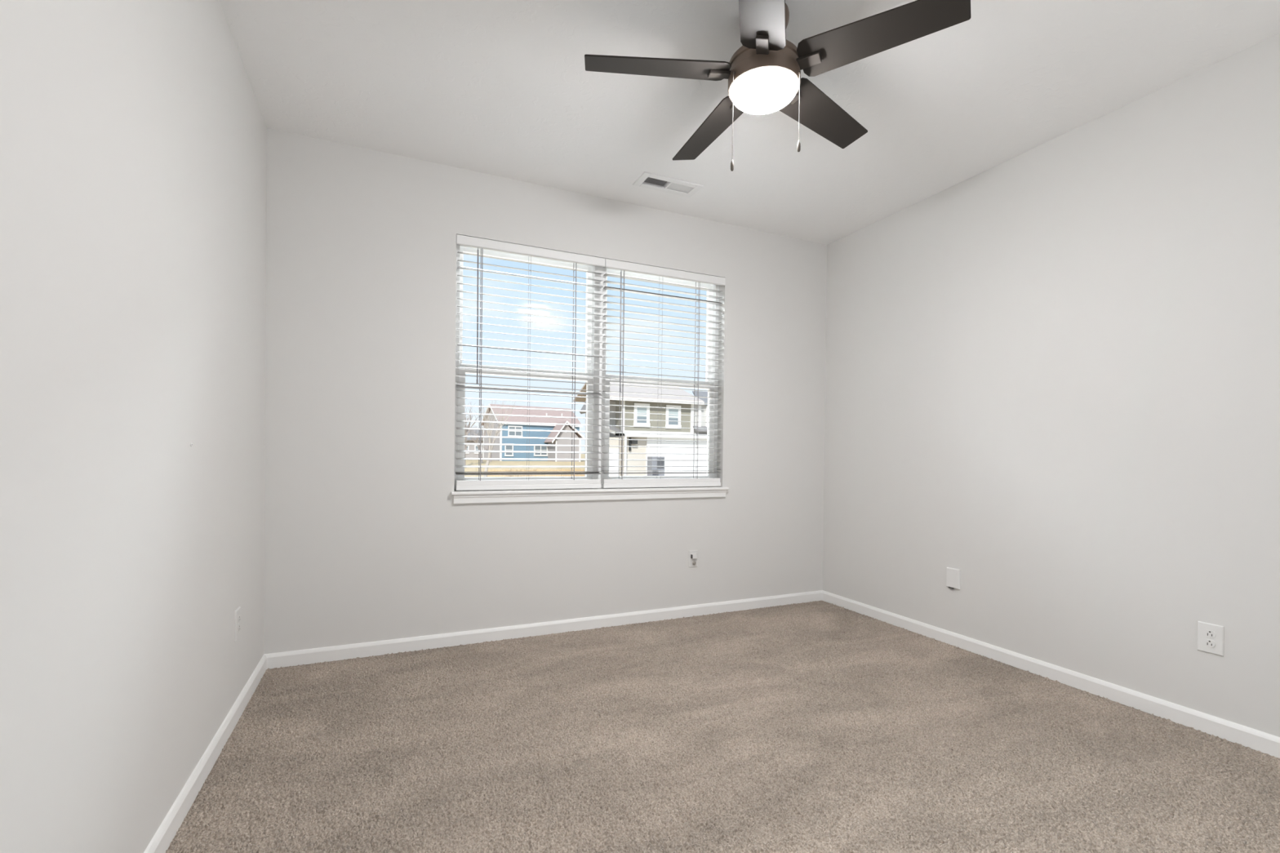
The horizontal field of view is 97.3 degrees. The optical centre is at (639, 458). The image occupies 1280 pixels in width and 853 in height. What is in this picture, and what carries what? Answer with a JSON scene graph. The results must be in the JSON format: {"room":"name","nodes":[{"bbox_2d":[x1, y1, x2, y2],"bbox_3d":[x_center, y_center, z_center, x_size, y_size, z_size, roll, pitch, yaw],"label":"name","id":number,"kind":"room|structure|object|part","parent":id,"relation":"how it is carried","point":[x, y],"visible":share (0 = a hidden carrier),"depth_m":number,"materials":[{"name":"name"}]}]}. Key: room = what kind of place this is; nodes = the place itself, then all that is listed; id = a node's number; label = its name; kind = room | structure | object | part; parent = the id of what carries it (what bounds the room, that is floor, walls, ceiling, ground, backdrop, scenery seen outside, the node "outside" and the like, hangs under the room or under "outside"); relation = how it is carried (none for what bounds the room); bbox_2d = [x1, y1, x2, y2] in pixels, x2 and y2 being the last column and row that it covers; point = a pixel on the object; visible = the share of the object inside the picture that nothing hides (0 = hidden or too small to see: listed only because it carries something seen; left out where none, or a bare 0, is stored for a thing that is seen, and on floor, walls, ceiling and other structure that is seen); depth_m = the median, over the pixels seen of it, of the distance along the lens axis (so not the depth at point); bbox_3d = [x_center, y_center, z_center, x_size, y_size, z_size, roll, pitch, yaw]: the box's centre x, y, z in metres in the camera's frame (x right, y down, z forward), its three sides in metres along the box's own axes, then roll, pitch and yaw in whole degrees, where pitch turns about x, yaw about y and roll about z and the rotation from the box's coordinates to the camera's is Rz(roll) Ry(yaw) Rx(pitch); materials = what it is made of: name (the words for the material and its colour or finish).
{"room":"empty bedroom","nodes":[
{"label":"empty bedroom","id":0,"kind":"room"},
{"bbox_2d":[0,0,266,852],"bbox_3d":[-1.210,-0.127,1.117,0.160,3.040,4.070,0,1,-24],"label":"wall","id":1,"kind":"structure","parent":0,"point":[133,133],"depth_m":1.32,"materials":[{"name":"white paint"}]},
{"bbox_2d":[143,653,266,852],"bbox_3d":[-1.143,1.059,1.164,0.014,0.076,3.750,0,1,-24],"label":"baseboard","id":2,"kind":"structure","parent":1,"relation":"attached to","point":[160,842],"depth_m":1.87,"materials":[{"name":"white paint"}]},
{"bbox_2d":[234,606,240,641],"bbox_3d":[-1.675,0.689,2.348,0.009,0.125,0.078,0,1,-24],"label":"wall outlet","id":3,"kind":"object","parent":1,"relation":"attached to","point":[237,612],"visible":1,"depth_m":2.33,"materials":[{"name":"white paint"}]},
{"bbox_2d":[263,128,826,653],"bbox_3d":[-0.271,-0.140,3.681,3.650,3.040,0.160,0,1,-24],"label":"wall","id":4,"kind":"structure","parent":0,"point":[366,540],"depth_m":3.22,"materials":[{"name":"white paint"}]},
{"bbox_2d":[264,590,822,669],"bbox_3d":[-0.249,1.047,3.612,3.650,0.076,0.014,0,1,-24],"label":"baseboard","id":5,"kind":"structure","parent":4,"relation":"attached to","point":[306,656],"depth_m":3.39,"materials":[{"name":"white paint"}]},
{"bbox_2d":[454,244,719,490],"bbox_3d":[-0.281,-0.535,3.709,1.810,1.495,0.091,0,1,-24],"label":"window","id":6,"kind":"structure","parent":4,"relation":"in","point":[459,325],"depth_m":3.67,"materials":[{"name":"white plastic"}]},
{"bbox_3d":[-0.696,-0.193,3.508,0.837,0.727,0.030,0,1,-24],"label":"sash","id":7,"kind":"part","parent":6,"relation":"part of","materials":[{"name":"white plastic"}]},
{"bbox_3d":[-0.703,-0.885,3.535,0.837,0.749,0.030,0,1,-24],"label":"sash","id":8,"kind":"part","parent":6,"relation":"part of","materials":[{"name":"white plastic"}]},
{"bbox_2d":[455,234,604,490],"bbox_3d":[-0.656,-0.547,3.444,0.906,1.471,0.076,0,1,-24],"label":"window blind","id":9,"kind":"object","parent":6,"relation":"attached to","point":[465,241],"visible":1,"depth_m":3.42,"materials":[{"name":"white plastic"}]},
{"bbox_3d":[-0.939,-0.557,3.327,0.010,1.376,0.058,0,1,-24],"label":"ladder cord","id":10,"kind":"part","parent":9,"relation":"part of","materials":[{"name":"white fabric"}]},
{"bbox_3d":[-0.665,0.159,3.460,0.893,0.058,0.053,0,1,-24],"label":"rail","id":11,"kind":"part","parent":9,"relation":"part of","materials":[{"name":"white plastic"}]},
{"bbox_3d":[-0.679,-0.555,3.444,0.002,1.376,0.055,0,1,-24],"label":"ladder cord","id":12,"kind":"part","parent":9,"relation":"part of","materials":[{"name":"white fabric"}]},
{"bbox_3d":[-0.415,-0.553,3.562,0.010,1.376,0.058,0,1,-24],"label":"ladder cord","id":13,"kind":"part","parent":9,"relation":"part of","materials":[{"name":"white fabric"}]},
{"bbox_3d":[0.141,-0.187,3.884,0.837,0.727,0.030,0,1,-24],"label":"sash","id":14,"kind":"part","parent":6,"relation":"part of","materials":[{"name":"white plastic"}]},
{"bbox_3d":[0.134,-0.879,3.910,0.837,0.749,0.030,0,1,-24],"label":"sash","id":15,"kind":"part","parent":6,"relation":"part of","materials":[{"name":"white plastic"}]},
{"bbox_2d":[600,258,725,488],"bbox_3d":[0.170,-0.541,3.814,0.898,1.471,0.076,0,1,-24],"label":"window blind","id":16,"kind":"object","parent":6,"relation":"attached to","point":[624,266],"visible":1,"depth_m":3.79,"materials":[{"name":"white plastic"}]},
{"bbox_3d":[-0.118,-0.551,3.696,0.010,1.376,0.058,0,1,-24],"label":"ladder cord","id":17,"kind":"part","parent":16,"relation":"part of","materials":[{"name":"white fabric"}]},
{"bbox_3d":[0.134,-0.549,3.809,0.002,1.376,0.055,0,1,-24],"label":"ladder cord","id":18,"kind":"part","parent":16,"relation":"part of","materials":[{"name":"white fabric"}]},
{"bbox_3d":[0.159,0.165,3.830,0.884,0.058,0.053,0,1,-24],"label":"rail","id":19,"kind":"part","parent":16,"relation":"part of","materials":[{"name":"white plastic"}]},
{"bbox_3d":[0.397,-0.547,3.926,0.010,1.376,0.058,0,1,-24],"label":"ladder cord","id":20,"kind":"part","parent":16,"relation":"part of","materials":[{"name":"white fabric"}]},
{"bbox_2d":[451,486,728,504],"bbox_3d":[-0.245,0.232,3.631,1.858,0.072,0.110,0,1,-24],"label":"window sill","id":21,"kind":"structure","parent":4,"relation":"attached to","point":[488,496],"depth_m":3.53,"materials":[{"name":"white paint"}]},
{"bbox_2d":[688,550,697,567],"bbox_3d":[0.371,0.693,3.881,0.070,0.115,0.022,0,1,-24],"label":"cable jack","id":22,"kind":"object","parent":4,"relation":"attached to","point":[693,554],"visible":1,"depth_m":3.88,"materials":[{"name":"white paint"}]},
{"bbox_2d":[691,553,697,559],"bbox_3d":[0.374,0.673,3.880,0.042,0.032,0.017,0,1,-24],"label":"socket","id":23,"kind":"object","parent":22,"relation":"attached to","point":[694,556],"depth_m":3.87,"materials":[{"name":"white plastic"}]},
{"bbox_2d":[165,600,1279,852],"bbox_3d":[0.515,1.105,1.908,3.650,0.001,3.750,0,1,-24],"label":"floor","id":24,"kind":"structure","parent":0,"point":[815,726],"depth_m":2.08,"materials":[{"name":"carpet"}]},
{"bbox_2d":[218,0,1279,244],"bbox_3d":[0.547,-1.735,1.882,3.970,0.200,4.070,0,1,-24],"label":"ceiling","id":25,"kind":"structure","parent":0,"point":[503,88],"depth_m":2.49,"materials":[{"name":"white paint"}]},
{"bbox_2d":[632,171,703,197],"bbox_3d":[0.172,-1.710,3.402,0.394,0.127,0.170,0,1,-24],"label":"ceiling vent","id":26,"kind":"object","parent":25,"relation":"in","point":[671,185],"visible":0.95,"depth_m":3.41,"materials":[{"name":"white metal"}]},
{"bbox_2d":[584,0,970,171],"bbox_3d":[0.445,-1.335,2.127,1.288,0.604,1.236,0,1,-24],"label":"ceiling fan","id":27,"kind":"object","parent":25,"relation":"hanging from","point":[763,75],"visible":1,"depth_m":1.99,"materials":[{"name":"black wood"}]},
{"bbox_3d":[0.063,-1.426,2.054,0.525,0.041,0.153,1,1,-4],"label":"blade","id":28,"kind":"part","parent":27,"relation":"part of","materials":[{"name":"grey"}]},
{"bbox_3d":[0.300,-1.427,2.449,0.153,0.041,0.528,0,1,-24],"label":"blade","id":29,"kind":"part","parent":27,"relation":"part of","materials":[{"name":"grey"}]},
{"bbox_3d":[0.339,-1.229,2.026,0.017,0.319,0.007,0,1,-24],"label":"pull chain","id":30,"kind":"part","parent":27,"relation":"part of","materials":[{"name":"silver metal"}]},
{"bbox_3d":[0.366,-1.419,1.699,0.153,0.041,0.525,1,1,14],"label":"blade","id":31,"kind":"part","parent":27,"relation":"part of","materials":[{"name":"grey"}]},
{"bbox_3d":[0.563,-1.253,2.007,0.016,0.247,0.007,1,1,37],"label":"pull chain","id":32,"kind":"part","parent":27,"relation":"part of","materials":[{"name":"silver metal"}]},
{"bbox_3d":[0.761,-1.421,2.343,0.525,0.041,0.153,0,1,-40],"label":"blade","id":33,"kind":"part","parent":27,"relation":"part of","materials":[{"name":"grey"}]},
{"bbox_3d":[0.797,-1.416,1.877,0.525,0.041,0.153,1,1,32],"label":"blade","id":34,"kind":"part","parent":27,"relation":"part of","materials":[{"name":"grey"}]},
{"bbox_2d":[822,33,1279,737],"bbox_3d":[2.267,-0.102,2.677,0.160,3.040,4.070,0,1,-24],"label":"wall","id":35,"kind":"structure","parent":0,"point":[1052,372],"depth_m":2.70,"materials":[{"name":"white paint"}]},
{"bbox_2d":[946,567,960,589],"bbox_3d":[1.863,0.715,3.352,0.013,0.121,0.084,0,1,-24],"label":"cable plate","id":36,"kind":"object","parent":35,"relation":"attached to","point":[953,581],"visible":1,"depth_m":3.35,"materials":[{"name":"white plastic"}]},
{"bbox_2d":[822,590,1279,758],"bbox_3d":[2.174,1.083,2.652,0.014,0.076,3.750,0,1,-24],"label":"baseboard","id":37,"kind":"structure","parent":35,"relation":"attached to","point":[1264,742],"depth_m":2.69,"materials":[{"name":"white paint"}]},
{"bbox_2d":[1197,621,1224,656],"bbox_3d":[2.334,0.737,2.306,0.009,0.120,0.080,0,1,-24],"label":"wall outlet","id":38,"kind":"object","parent":35,"relation":"attached to","point":[1210,636],"visible":1,"depth_m":2.30,"materials":[{"name":"white plastic"}]},
{"bbox_2d":[1204,639,1215,647],"bbox_3d":[2.332,0.756,2.305,0.005,0.028,0.034,0,1,-24],"label":"socket","id":39,"kind":"object","parent":38,"relation":"attached to","point":[1207,642],"depth_m":2.30,"materials":[{"name":"grey plastic"}]},
{"bbox_2d":[1204,629,1215,637],"bbox_3d":[2.333,0.717,2.305,0.005,0.028,0.034,0,1,-24],"label":"socket","id":40,"kind":"object","parent":38,"relation":"attached to","point":[1207,633],"depth_m":2.30,"materials":[{"name":"grey plastic"}]},
{"label":"outside","id":41,"kind":"structure","parent":0,"visible":0},
{"bbox_2d":[464,453,585,477],"bbox_3d":[-72.352,-1.276,245.481,370.000,1.270,499.600,0,1,-24],"label":"lawn","id":42,"kind":"structure","parent":41,"point":[468,462],"depth_m":63.27,"materials":[{"name":"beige plant"}]},
{"bbox_2d":[464,437,475,450],"bbox_3d":[-20.669,-1.152,66.850,2.154,3.153,2.188,0,1,-24],"label":"bare shrub","id":43,"kind":"object","parent":42,"relation":"on","point":[466,446],"visible":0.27,"depth_m":66.71,"materials":[{"name":"grey plant"}]},
{"bbox_2d":[464,401,480,465],"bbox_3d":[-18.259,-2.514,58.323,3.660,6.794,3.083,0,1,-24],"label":"bare tree","id":44,"kind":"object","parent":42,"relation":"on","point":[470,418],"visible":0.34,"depth_m":58.32,"materials":[{"name":"grey plant"}]},
{"bbox_2d":[464,427,483,457],"bbox_3d":[-32.218,-2.698,97.738,11.300,5.500,9.200,0,1,-24],"label":"house","id":45,"kind":"structure","parent":42,"relation":"on","point":[470,447],"depth_m":95.19,"materials":[{"name":"grey"}]},
{"bbox_2d":[467,424,490,462],"bbox_3d":[-18.423,-1.809,63.539,2.860,4.911,3.231,0,1,-24],"label":"bare tree","id":46,"kind":"object","parent":42,"relation":"on","point":[472,431],"visible":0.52,"depth_m":63.44,"materials":[{"name":"grey plant"}]},
{"bbox_2d":[480,438,496,462],"bbox_3d":[-18.072,-1.057,65.816,2.347,3.136,1.765,0,1,-24],"label":"bare shrub","id":47,"kind":"object","parent":42,"relation":"on","point":[486,449],"visible":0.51,"depth_m":65.95,"materials":[{"name":"grey plant"}]},
{"bbox_2d":[475,400,515,477],"bbox_3d":[-10.964,-1.359,42.848,2.193,6.581,3.152,1,1,22],"label":"bare tree","id":48,"kind":"object","parent":42,"relation":"on","point":[489,433],"visible":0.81,"depth_m":42.54,"materials":[{"name":"brown plant"}]},
{"bbox_2d":[481,404,584,462],"bbox_3d":[-13.413,-3.169,74.217,11.800,7.700,11.531,0,1,-33],"label":"house","id":49,"kind":"structure","parent":42,"relation":"on","point":[515,411],"depth_m":72.36,"materials":[{"name":"blue wood"}]},
{"bbox_3d":[-17.408,-1.889,70.467,0.210,4.920,0.200,0,1,-33],"label":"corner trim","id":50,"kind":"part","parent":49,"relation":"part of","materials":[{"name":"white paint"}]},
{"bbox_3d":[-16.514,-1.074,71.002,0.840,1.262,0.025,0,1,-33],"label":"pane","id":51,"kind":"part","parent":49,"relation":"part of","materials":[{"name":"grey glass"}]},
{"bbox_3d":[-15.820,-3.440,71.421,1.640,1.062,0.025,0,1,-33],"label":"pane","id":52,"kind":"part","parent":49,"relation":"part of","materials":[{"name":"grey glass"}]},
{"bbox_3d":[-12.926,-1.065,73.373,1.640,1.182,0.025,0,1,-33],"label":"pane","id":53,"kind":"part","parent":49,"relation":"part of","materials":[{"name":"grey glass"}]},
{"bbox_3d":[-9.093,-1.989,70.897,4.220,5.500,0.520,0,1,-24],"label":"wing trim","id":54,"kind":"part","parent":49,"relation":"part of","materials":[{"name":"white paint"}]},
{"bbox_2d":[484,468,584,477],"bbox_3d":[-9.157,1.402,50.103,9.250,0.980,0.140,0,1,-24],"label":"picket fence","id":55,"kind":"object","parent":42,"relation":"on","point":[536,469],"visible":0.29,"depth_m":49.93,"materials":[{"name":"brown wood"}]},
{"bbox_2d":[573,381,707,476],"bbox_3d":[1.933,-2.256,49.872,14.550,8.470,8.700,0,1,-24],"label":"house","id":56,"kind":"structure","parent":42,"relation":"on","point":[671,431],"depth_m":46.05,"materials":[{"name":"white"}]},
{"bbox_3d":[-2.182,0.557,44.461,1.150,2.650,0.120,0,1,-24],"label":"garage door","id":57,"kind":"part","parent":56,"relation":"part of","materials":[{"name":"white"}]},
{"bbox_3d":[-1.351,-3.311,44.712,0.220,2.600,0.200,0,1,-24],"label":"corner trim","id":58,"kind":"part","parent":56,"relation":"part of","materials":[{"name":"white paint"}]},
{"bbox_2d":[636,407,646,417],"bbox_3d":[0.140,-3.715,45.353,0.860,0.734,0.030,0,1,-24],"label":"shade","id":59,"kind":"object","parent":56,"relation":"hanging from","point":[639,410],"depth_m":45.33,"materials":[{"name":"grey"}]},
{"bbox_3d":[0.132,-3.103,45.361,0.860,0.490,0.025,0,1,-24],"label":"pane","id":60,"kind":"part","parent":56,"relation":"part of","materials":[{"name":"grey"}]},
{"bbox_2d":[668,408,678,418],"bbox_3d":[2.749,-3.694,46.524,0.900,0.752,0.030,0,1,-24],"label":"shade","id":61,"kind":"object","parent":56,"relation":"hanging from","point":[672,411],"depth_m":46.50,"materials":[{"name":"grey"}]},
{"bbox_3d":[2.741,-3.046,46.532,0.900,0.544,0.025,0,1,-24],"label":"pane","id":62,"kind":"part","parent":56,"relation":"part of","materials":[{"name":"grey glass"}]},
{"bbox_3d":[4.383,-3.270,47.273,0.340,2.600,0.220,0,1,-24],"label":"corner trim","id":63,"kind":"part","parent":56,"relation":"part of","materials":[{"name":"white paint"}]},
{"bbox_3d":[5.719,-3.409,47.717,1.880,2.100,0.140,0,1,-24],"label":"bay trim","id":64,"kind":"part","parent":56,"relation":"part of","materials":[{"name":"white paint"}]},
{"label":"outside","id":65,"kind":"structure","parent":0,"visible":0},
{"bbox_3d":[4.260,1.804,45.658,13.700,0.680,7.000,0,1,-24],"label":"patio","id":66,"kind":"object","parent":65,"visible":0},
{"bbox_2d":[647,456,664,475],"bbox_3d":[1.268,0.648,44.771,1.100,1.580,0.940,0,1,-24],"label":"air conditioner","id":67,"kind":"object","parent":66,"relation":"on","point":[650,463],"visible":0.69,"depth_m":44.40,"materials":[{"name":"grey metal"}]},
{"bbox_3d":[1.219,1.153,44.263,0.500,0.460,0.040,0,1,-24],"label":"service panel","id":68,"kind":"part","parent":67,"relation":"part of","materials":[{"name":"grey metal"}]},
{"bbox_2d":[657,462,664,468],"bbox_3d":[1.642,0.396,44.442,0.610,0.760,0.040,0,1,-24],"label":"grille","id":69,"kind":"object","parent":67,"relation":"attached to","point":[659,464],"depth_m":44.45,"materials":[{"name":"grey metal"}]}
]}

